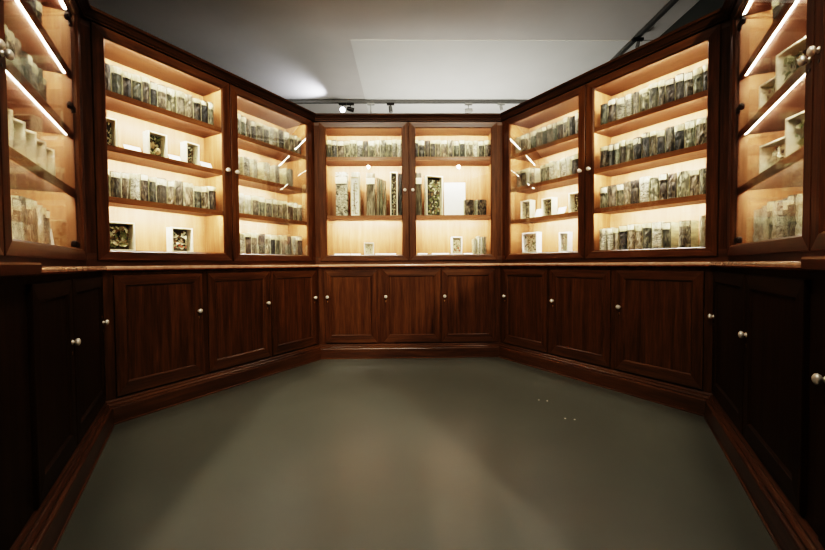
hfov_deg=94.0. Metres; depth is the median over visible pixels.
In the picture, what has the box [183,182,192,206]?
jar
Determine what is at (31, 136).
box
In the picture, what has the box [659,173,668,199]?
jar
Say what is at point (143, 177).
jar
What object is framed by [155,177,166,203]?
jar
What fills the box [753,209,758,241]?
book
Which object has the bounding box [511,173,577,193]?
shelf
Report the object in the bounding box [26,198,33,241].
book
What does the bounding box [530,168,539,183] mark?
book
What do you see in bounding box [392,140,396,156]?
jar
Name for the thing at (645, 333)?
base cabinet
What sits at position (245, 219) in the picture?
shelf
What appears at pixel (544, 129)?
jar
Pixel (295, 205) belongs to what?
jar
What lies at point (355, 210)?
box
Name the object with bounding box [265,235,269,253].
jar
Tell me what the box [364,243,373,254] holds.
box
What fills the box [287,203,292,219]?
jar
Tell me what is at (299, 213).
jar
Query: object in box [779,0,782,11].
book
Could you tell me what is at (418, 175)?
book
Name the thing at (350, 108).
track spotlight
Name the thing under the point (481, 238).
book
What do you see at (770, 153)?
box
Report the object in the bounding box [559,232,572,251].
box
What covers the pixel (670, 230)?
jar
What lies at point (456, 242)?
box
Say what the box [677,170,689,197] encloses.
jar
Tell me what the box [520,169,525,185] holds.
jar
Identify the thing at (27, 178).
shelf
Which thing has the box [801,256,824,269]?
counter ledge
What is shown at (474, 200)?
book
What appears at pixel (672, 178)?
book
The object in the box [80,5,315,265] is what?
display cabinet
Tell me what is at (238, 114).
jar
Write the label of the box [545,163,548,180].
book
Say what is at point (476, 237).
jar
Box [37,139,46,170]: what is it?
box
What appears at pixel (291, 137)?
jar
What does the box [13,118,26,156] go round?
box
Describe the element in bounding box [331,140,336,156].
jar
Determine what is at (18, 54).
jar
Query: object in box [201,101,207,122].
book
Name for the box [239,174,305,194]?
shelf
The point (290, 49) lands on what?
ceiling
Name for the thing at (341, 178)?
jar
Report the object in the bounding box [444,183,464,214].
card
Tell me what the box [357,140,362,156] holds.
jar
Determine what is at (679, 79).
jar
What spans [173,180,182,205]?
book
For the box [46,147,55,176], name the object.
box
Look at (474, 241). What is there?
jar
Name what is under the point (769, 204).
jar
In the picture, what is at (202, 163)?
card
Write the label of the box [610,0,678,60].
track
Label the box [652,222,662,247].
jar
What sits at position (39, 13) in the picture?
jar
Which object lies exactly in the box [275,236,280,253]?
jar
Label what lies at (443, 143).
jar
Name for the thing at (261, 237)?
book
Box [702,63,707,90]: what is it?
jar
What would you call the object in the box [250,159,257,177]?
book
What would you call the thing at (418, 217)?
shelf
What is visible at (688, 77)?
jar
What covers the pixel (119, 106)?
shelf
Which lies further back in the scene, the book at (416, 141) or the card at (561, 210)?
the book at (416, 141)
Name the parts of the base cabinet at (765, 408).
door panel, door, door knob, door panel, door, door knob, door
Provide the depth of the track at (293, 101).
5.26 m
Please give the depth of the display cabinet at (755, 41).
1.93 m
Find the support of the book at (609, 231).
on the display cabinet at (704, 40)
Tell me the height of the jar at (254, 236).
0.185 m
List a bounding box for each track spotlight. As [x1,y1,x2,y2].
[339,103,345,112]
[346,103,353,111]
[387,103,393,112]
[465,103,472,112]
[497,103,504,110]
[632,37,643,47]
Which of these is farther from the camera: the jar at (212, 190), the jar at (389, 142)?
the jar at (389, 142)
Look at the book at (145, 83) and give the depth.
2.62 m
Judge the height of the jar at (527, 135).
0.180 m
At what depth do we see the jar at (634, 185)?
2.89 m
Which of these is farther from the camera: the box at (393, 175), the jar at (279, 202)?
the box at (393, 175)
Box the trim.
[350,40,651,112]
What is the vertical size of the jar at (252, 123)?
0.179 m
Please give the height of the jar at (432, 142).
0.183 m
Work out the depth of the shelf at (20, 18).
1.80 m
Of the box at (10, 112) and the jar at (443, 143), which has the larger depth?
the jar at (443, 143)
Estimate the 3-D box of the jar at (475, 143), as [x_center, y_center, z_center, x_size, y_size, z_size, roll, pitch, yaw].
[0.661,-1.318,4.091,0.054,0.181,0.128,0,2,-1]
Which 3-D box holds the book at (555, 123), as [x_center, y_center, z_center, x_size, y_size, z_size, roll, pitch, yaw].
[1.335,-1.292,3.526,0.128,0.182,0.045,-1,2,-31]
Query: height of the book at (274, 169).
0.175 m
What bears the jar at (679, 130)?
on the display cabinet at (704, 40)
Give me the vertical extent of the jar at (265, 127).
0.179 m
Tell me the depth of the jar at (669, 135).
2.68 m
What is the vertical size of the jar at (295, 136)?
0.192 m
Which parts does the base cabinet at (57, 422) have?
door, door panel, door knob, door, door panel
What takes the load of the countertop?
on the base cabinet at (365, 312)
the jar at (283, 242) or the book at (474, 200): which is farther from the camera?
the book at (474, 200)
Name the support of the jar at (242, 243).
on the display cabinet at (104, 38)
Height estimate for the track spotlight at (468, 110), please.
0.136 m
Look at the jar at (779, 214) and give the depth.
1.80 m
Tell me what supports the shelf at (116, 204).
attached to the display cabinet at (104, 38)
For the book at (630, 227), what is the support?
on the display cabinet at (704, 40)
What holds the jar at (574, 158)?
on the display cabinet at (704, 40)
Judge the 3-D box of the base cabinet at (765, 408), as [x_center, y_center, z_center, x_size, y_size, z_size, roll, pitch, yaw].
[1.331,0.441,1.413,0.084,0.919,2.181,0,2,28]
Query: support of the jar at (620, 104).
on the display cabinet at (704, 40)
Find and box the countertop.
[0,261,824,277]
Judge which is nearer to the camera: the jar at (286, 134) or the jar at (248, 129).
the jar at (248, 129)
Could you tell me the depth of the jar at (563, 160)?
3.42 m
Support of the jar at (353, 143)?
on the display cabinet at (406, 235)
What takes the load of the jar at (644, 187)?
on the display cabinet at (704, 40)
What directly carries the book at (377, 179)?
on the display cabinet at (406, 235)
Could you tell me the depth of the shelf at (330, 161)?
4.05 m
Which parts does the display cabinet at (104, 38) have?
door, panel, cornice, panel, door, panel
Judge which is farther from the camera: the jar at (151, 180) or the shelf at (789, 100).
the jar at (151, 180)
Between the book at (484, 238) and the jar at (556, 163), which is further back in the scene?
the book at (484, 238)
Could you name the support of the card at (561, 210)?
on the display cabinet at (704, 40)
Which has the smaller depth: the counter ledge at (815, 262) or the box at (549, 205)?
the counter ledge at (815, 262)
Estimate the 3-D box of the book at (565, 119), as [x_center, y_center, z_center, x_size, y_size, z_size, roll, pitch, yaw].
[1.393,-1.294,3.425,0.132,0.192,0.056,-1,2,-31]
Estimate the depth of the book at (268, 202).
3.52 m
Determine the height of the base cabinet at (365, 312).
0.919 m
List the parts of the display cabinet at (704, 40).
panel, door, panel, cornice, panel, door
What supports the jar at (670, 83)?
on the display cabinet at (704, 40)
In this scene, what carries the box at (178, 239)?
on the display cabinet at (104, 38)
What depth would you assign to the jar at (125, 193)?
2.52 m
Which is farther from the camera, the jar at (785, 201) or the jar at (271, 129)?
the jar at (271, 129)
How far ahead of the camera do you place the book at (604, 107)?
3.08 m
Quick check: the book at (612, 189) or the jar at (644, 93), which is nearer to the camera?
the jar at (644, 93)
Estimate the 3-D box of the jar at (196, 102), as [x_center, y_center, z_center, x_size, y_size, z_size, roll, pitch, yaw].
[-1.688,-1.254,2.967,0.128,0.180,0.062,0,2,29]
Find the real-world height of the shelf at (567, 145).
0.038 m
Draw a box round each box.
[7,108,13,148]
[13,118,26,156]
[26,129,37,164]
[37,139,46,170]
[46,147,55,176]
[106,117,117,146]
[109,221,135,250]
[143,130,167,157]
[166,227,192,251]
[180,141,199,164]
[350,177,359,215]
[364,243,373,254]
[390,172,397,214]
[424,175,442,214]
[451,237,461,253]
[521,200,534,218]
[522,232,541,252]
[542,197,556,215]
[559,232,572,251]
[568,192,577,212]
[758,77,774,110]
[759,136,784,173]
[775,36,805,91]
[784,110,804,157]
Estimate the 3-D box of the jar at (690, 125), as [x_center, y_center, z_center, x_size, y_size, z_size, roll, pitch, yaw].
[1.898,-0.939,2.604,0.129,0.190,0.064,-1,2,-31]
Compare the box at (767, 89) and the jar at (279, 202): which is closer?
the box at (767, 89)
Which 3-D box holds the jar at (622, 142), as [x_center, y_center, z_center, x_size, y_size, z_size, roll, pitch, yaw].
[1.664,-0.945,2.998,0.128,0.184,0.045,-1,2,-31]
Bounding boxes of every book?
[4,23,8,49]
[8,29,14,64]
[11,195,27,240]
[11,197,22,239]
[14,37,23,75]
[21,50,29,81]
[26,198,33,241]
[28,54,32,84]
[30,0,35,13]
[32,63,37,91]
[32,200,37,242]
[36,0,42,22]
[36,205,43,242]
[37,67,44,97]
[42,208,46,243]
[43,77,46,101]
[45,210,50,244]
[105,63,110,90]
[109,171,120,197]
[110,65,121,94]
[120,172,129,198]
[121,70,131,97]
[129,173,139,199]
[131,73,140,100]
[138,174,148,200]
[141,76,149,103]
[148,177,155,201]
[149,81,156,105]
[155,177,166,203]
[156,84,165,108]
[166,87,175,112]
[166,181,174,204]
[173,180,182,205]
[175,90,184,115]
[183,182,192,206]
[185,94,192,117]
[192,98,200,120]
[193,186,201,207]
[200,186,208,208]
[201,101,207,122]
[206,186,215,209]
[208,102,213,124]
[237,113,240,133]
[238,155,239,173]
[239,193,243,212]
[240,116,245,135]
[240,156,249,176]
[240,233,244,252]
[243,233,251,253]
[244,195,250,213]
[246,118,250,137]
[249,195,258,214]
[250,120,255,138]
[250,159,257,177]
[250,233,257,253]
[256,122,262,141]
[257,234,264,253]
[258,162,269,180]
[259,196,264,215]
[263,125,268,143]
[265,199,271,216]
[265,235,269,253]
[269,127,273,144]
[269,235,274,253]
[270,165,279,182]
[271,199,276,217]
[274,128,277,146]
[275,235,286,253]
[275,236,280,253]
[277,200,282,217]
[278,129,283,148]
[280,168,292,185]
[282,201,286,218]
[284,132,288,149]
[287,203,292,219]
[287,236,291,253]
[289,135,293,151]
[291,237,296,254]
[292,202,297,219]
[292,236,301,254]
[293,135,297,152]
[297,138,300,153]
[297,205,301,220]
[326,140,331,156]
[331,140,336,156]
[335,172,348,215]
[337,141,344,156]
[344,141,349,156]
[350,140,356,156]
[351,172,360,214]
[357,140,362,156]
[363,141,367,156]
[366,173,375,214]
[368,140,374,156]
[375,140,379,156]
[376,178,379,214]
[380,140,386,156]
[380,179,382,214]
[383,181,385,214]
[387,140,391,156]
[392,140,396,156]
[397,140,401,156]
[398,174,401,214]
[415,140,417,156]
[416,173,421,214]
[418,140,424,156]
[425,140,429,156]
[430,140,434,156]
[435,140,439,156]
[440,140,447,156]
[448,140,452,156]
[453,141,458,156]
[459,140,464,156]
[464,200,473,214]
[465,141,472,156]
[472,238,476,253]
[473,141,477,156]
[474,200,475,214]
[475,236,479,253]
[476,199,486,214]
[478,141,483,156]
[480,237,482,253]
[483,236,486,253]
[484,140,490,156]
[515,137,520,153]
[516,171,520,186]
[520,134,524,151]
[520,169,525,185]
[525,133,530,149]
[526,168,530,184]
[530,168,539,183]
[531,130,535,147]
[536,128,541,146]
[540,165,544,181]
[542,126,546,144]
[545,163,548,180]
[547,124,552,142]
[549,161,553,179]
[553,122,556,140]
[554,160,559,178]
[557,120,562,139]
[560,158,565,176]
[563,117,569,137]
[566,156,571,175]
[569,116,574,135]
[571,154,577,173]
[575,112,577,133]
[599,229,605,249]
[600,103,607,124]
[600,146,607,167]
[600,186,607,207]
[606,228,612,249]
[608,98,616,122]
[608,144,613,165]
[608,185,616,206]
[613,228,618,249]
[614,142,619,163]
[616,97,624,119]
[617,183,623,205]
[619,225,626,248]
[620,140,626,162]
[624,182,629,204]
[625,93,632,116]
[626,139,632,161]
[627,224,641,248]
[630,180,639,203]
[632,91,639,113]
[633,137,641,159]
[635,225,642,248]
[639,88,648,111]
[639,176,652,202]
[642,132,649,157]
[642,223,651,248]
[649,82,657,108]
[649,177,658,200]
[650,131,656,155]
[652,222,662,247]
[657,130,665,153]
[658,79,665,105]
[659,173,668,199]
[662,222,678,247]
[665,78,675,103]
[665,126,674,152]
[667,173,676,198]
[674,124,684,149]
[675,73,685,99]
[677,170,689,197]
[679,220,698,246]
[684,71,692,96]
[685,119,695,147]
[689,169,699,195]
[693,67,702,93]
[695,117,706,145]
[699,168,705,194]
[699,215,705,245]
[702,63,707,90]
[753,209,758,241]
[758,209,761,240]
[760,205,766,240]
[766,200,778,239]
[772,0,778,22]
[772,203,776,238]
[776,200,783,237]
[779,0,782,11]
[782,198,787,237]
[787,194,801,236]
[795,194,802,235]
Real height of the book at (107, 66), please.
0.188 m
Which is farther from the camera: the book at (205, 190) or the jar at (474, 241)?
the jar at (474, 241)
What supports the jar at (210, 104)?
on the display cabinet at (104, 38)
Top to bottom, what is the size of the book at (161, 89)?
0.183 m
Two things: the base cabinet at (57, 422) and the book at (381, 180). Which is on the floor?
the base cabinet at (57, 422)
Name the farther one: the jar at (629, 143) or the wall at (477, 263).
the wall at (477, 263)
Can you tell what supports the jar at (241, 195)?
on the display cabinet at (104, 38)
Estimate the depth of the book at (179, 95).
2.82 m
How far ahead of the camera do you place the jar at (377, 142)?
4.02 m
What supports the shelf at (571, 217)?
attached to the display cabinet at (704, 40)
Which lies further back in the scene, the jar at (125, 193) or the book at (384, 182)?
the book at (384, 182)
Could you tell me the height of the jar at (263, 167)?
0.175 m
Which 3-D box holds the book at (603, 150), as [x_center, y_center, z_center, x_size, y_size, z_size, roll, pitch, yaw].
[1.583,-0.945,3.128,0.128,0.176,0.070,-1,2,-31]
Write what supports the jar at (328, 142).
on the display cabinet at (406, 235)
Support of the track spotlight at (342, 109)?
attached to the track at (293, 101)
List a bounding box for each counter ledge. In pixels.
[0,262,41,275]
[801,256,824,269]
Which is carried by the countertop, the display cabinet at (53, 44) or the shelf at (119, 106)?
the display cabinet at (53, 44)
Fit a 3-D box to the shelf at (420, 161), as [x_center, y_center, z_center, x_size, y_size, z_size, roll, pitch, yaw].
[0.409,-1.207,4.122,0.880,0.038,0.294,0,2,-1]
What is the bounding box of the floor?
[56,357,776,549]
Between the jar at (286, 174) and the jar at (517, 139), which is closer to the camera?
the jar at (286, 174)
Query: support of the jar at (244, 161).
on the display cabinet at (104, 38)
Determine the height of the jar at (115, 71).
0.193 m
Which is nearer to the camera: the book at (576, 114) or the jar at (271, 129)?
the book at (576, 114)
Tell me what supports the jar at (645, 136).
on the display cabinet at (704, 40)
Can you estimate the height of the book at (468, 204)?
0.165 m
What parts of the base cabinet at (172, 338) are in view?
door, door panel, door, door panel, door, door panel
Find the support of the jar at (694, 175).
on the display cabinet at (704, 40)
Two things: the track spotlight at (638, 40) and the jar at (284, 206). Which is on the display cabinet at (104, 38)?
the jar at (284, 206)
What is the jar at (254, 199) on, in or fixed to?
on the display cabinet at (104, 38)
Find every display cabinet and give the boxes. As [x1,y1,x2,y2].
[0,0,89,266]
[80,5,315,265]
[314,113,501,264]
[500,8,730,262]
[721,0,824,261]
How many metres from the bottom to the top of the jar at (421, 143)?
0.189 m
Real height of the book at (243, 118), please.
0.185 m
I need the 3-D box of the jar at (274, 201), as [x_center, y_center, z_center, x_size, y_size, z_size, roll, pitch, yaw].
[-1.329,-0.620,3.619,0.128,0.182,0.058,0,2,29]
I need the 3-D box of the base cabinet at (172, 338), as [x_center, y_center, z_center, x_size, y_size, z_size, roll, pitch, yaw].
[-1.389,0.412,3.094,0.084,0.919,1.882,0,2,29]
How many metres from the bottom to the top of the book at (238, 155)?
0.175 m
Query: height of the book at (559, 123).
0.180 m
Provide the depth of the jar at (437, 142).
4.03 m
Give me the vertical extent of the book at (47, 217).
0.179 m
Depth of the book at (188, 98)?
2.88 m
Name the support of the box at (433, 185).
on the display cabinet at (406, 235)
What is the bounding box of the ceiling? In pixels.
[88,0,699,112]
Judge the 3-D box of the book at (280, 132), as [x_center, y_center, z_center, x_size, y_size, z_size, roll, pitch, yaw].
[-1.291,-1.281,3.684,0.127,0.189,0.071,0,2,29]
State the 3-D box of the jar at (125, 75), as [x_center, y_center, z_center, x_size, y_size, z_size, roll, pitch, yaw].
[-1.918,-1.242,2.553,0.128,0.184,0.055,0,2,29]
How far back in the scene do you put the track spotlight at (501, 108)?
5.28 m
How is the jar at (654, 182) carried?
on the display cabinet at (704, 40)
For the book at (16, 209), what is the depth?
1.56 m
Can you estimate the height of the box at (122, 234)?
0.185 m
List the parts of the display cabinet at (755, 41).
cornice, panel, door knob, door knob, door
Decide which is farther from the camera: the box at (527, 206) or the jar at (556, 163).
the box at (527, 206)
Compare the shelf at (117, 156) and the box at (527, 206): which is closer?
the shelf at (117, 156)
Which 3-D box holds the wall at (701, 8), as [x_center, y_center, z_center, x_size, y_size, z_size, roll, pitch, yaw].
[2.559,-0.721,1.833,0.100,3.200,11.000,0,2,-1]
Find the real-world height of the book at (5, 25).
0.190 m
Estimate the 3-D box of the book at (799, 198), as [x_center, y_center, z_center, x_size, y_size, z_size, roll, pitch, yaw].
[1.684,-0.247,1.604,0.131,0.178,0.080,0,2,28]
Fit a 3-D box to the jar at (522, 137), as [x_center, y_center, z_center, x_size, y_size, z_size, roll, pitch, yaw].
[1.137,-1.300,3.856,0.132,0.183,0.067,-1,2,-31]
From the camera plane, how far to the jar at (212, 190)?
3.05 m
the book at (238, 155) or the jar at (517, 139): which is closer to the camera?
the book at (238, 155)
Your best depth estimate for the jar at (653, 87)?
2.75 m
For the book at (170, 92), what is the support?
on the display cabinet at (104, 38)
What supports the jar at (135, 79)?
on the display cabinet at (104, 38)
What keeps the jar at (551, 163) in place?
on the display cabinet at (704, 40)
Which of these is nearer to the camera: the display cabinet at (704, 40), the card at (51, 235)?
the card at (51, 235)
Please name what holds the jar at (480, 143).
on the display cabinet at (406, 235)
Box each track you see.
[289,100,526,103]
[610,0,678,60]
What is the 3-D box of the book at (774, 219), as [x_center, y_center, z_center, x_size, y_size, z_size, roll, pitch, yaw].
[1.818,-0.258,1.856,0.131,0.183,0.076,0,2,28]
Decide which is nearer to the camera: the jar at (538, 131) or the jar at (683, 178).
the jar at (683, 178)
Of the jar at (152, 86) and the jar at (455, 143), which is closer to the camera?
the jar at (152, 86)
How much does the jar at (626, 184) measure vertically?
0.181 m
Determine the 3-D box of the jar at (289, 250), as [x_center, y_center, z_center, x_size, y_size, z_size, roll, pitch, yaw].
[-1.247,-0.287,3.786,0.126,0.176,0.060,0,2,29]
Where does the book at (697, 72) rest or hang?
on the display cabinet at (704, 40)
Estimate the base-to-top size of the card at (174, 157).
0.050 m
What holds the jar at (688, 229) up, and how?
on the display cabinet at (704, 40)
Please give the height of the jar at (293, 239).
0.172 m
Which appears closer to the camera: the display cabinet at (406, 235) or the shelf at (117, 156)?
the shelf at (117, 156)
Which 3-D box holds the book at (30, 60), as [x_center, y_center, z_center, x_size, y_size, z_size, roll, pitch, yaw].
[-1.787,-0.893,1.724,0.128,0.202,0.058,-1,2,-30]
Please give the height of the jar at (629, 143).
0.176 m
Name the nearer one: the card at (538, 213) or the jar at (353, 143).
the card at (538, 213)
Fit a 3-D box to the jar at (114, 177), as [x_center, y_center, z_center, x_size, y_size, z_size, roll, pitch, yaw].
[-1.954,-0.578,2.502,0.128,0.171,0.064,0,2,29]
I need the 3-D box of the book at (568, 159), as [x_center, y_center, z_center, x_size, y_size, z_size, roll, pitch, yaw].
[1.414,-0.952,3.413,0.128,0.177,0.051,-1,2,-31]
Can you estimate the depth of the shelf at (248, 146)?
3.62 m
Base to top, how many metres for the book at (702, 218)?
0.200 m
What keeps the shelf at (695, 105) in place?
attached to the display cabinet at (704, 40)
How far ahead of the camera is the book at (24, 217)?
1.64 m
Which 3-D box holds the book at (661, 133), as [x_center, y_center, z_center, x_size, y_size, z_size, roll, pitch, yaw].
[1.804,-0.937,2.760,0.128,0.178,0.054,-1,2,-31]
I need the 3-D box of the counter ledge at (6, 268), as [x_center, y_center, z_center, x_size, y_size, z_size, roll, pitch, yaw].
[-1.011,-0.011,0.826,0.090,0.037,0.930,-1,2,-30]
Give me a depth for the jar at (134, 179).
2.56 m
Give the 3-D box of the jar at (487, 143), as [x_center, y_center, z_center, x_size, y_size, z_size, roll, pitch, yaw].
[0.790,-1.321,4.093,0.070,0.186,0.128,0,2,-1]
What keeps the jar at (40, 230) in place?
on the display cabinet at (53, 44)
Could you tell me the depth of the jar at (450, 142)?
4.02 m
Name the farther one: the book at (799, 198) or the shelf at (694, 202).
the shelf at (694, 202)
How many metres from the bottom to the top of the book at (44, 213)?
0.185 m
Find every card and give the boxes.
[50,229,53,244]
[123,144,140,151]
[168,154,180,160]
[200,161,211,167]
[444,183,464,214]
[535,209,541,216]
[557,207,565,213]
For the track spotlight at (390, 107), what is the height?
0.123 m
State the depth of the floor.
1.76 m
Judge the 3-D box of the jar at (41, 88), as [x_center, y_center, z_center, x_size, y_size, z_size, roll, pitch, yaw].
[-1.851,-0.895,1.845,0.130,0.201,0.052,-1,2,-30]
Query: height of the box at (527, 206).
0.185 m
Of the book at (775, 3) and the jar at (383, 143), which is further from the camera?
the jar at (383, 143)
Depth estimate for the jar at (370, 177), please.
4.04 m
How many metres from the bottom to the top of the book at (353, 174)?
0.460 m
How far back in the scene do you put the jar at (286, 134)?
3.70 m
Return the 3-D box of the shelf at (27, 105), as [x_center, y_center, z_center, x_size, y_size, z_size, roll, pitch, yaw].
[-1.758,-0.770,1.611,0.294,0.038,1.105,-1,2,-30]
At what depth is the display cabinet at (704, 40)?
3.01 m
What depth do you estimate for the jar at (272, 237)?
3.57 m
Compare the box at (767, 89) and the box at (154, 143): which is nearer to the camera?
the box at (767, 89)
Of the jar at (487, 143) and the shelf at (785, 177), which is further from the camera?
the jar at (487, 143)
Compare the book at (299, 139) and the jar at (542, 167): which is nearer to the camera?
the jar at (542, 167)
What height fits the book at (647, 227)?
0.187 m
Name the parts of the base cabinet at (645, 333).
door panel, door, door panel, door, door panel, door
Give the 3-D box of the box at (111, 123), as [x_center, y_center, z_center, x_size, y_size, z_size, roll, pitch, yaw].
[-1.955,-0.904,2.449,0.070,0.185,0.105,1,2,35]
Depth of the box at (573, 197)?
3.39 m
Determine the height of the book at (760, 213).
0.182 m
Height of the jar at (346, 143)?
0.180 m
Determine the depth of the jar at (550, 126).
3.53 m
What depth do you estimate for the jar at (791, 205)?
1.68 m
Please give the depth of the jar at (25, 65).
1.68 m
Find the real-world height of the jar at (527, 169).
0.175 m
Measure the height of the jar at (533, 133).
0.185 m
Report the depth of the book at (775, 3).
1.88 m
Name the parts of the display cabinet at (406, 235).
panel, door, cornice, panel, door, panel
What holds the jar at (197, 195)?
on the display cabinet at (104, 38)
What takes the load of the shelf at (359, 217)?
attached to the display cabinet at (406, 235)
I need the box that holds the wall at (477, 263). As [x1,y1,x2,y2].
[195,263,485,269]
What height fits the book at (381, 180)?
0.390 m
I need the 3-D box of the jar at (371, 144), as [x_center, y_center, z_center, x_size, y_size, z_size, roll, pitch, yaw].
[-0.429,-1.312,4.072,0.070,0.185,0.130,0,2,-1]
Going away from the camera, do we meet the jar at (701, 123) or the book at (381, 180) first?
the jar at (701, 123)
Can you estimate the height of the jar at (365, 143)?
0.180 m
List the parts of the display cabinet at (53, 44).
door, door knob, door knob, panel, cornice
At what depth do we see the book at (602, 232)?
3.12 m
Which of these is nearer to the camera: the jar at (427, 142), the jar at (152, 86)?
the jar at (152, 86)
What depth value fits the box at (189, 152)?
2.93 m
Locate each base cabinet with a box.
[0,272,114,549]
[100,268,320,424]
[318,266,499,358]
[498,266,715,415]
[703,267,824,549]
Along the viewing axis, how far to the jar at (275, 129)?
3.60 m
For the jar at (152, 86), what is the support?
on the display cabinet at (104, 38)
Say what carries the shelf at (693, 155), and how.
attached to the display cabinet at (704, 40)
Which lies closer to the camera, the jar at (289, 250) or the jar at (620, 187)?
the jar at (620, 187)
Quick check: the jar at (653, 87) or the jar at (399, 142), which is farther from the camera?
the jar at (399, 142)
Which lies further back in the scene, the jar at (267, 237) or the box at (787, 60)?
the jar at (267, 237)
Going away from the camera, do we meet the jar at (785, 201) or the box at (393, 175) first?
the jar at (785, 201)
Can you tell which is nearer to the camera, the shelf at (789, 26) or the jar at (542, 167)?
the shelf at (789, 26)
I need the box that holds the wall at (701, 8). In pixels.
[548,0,761,266]
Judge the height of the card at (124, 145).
0.045 m
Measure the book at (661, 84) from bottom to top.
0.193 m
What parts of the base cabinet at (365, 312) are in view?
door, door panel, door, door panel, door, door panel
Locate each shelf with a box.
[3,0,70,77]
[6,58,72,138]
[9,146,74,196]
[106,90,220,137]
[107,144,221,177]
[109,196,222,216]
[238,134,305,162]
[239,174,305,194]
[239,213,306,225]
[326,157,401,165]
[327,215,401,220]
[416,157,490,165]
[416,215,490,220]
[511,133,577,161]
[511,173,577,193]
[511,211,577,223]
[594,143,706,176]
[594,194,705,213]
[595,90,706,136]
[737,146,803,194]
[738,64,805,138]
[739,0,806,80]
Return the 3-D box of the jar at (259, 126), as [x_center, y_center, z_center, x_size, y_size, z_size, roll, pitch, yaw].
[-1.410,-1.271,3.473,0.128,0.183,0.071,0,2,29]
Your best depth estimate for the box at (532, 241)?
3.81 m
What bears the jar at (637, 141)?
on the display cabinet at (704, 40)
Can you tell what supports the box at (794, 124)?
on the display cabinet at (755, 41)
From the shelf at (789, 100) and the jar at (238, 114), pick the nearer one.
the shelf at (789, 100)
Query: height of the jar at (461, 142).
0.186 m

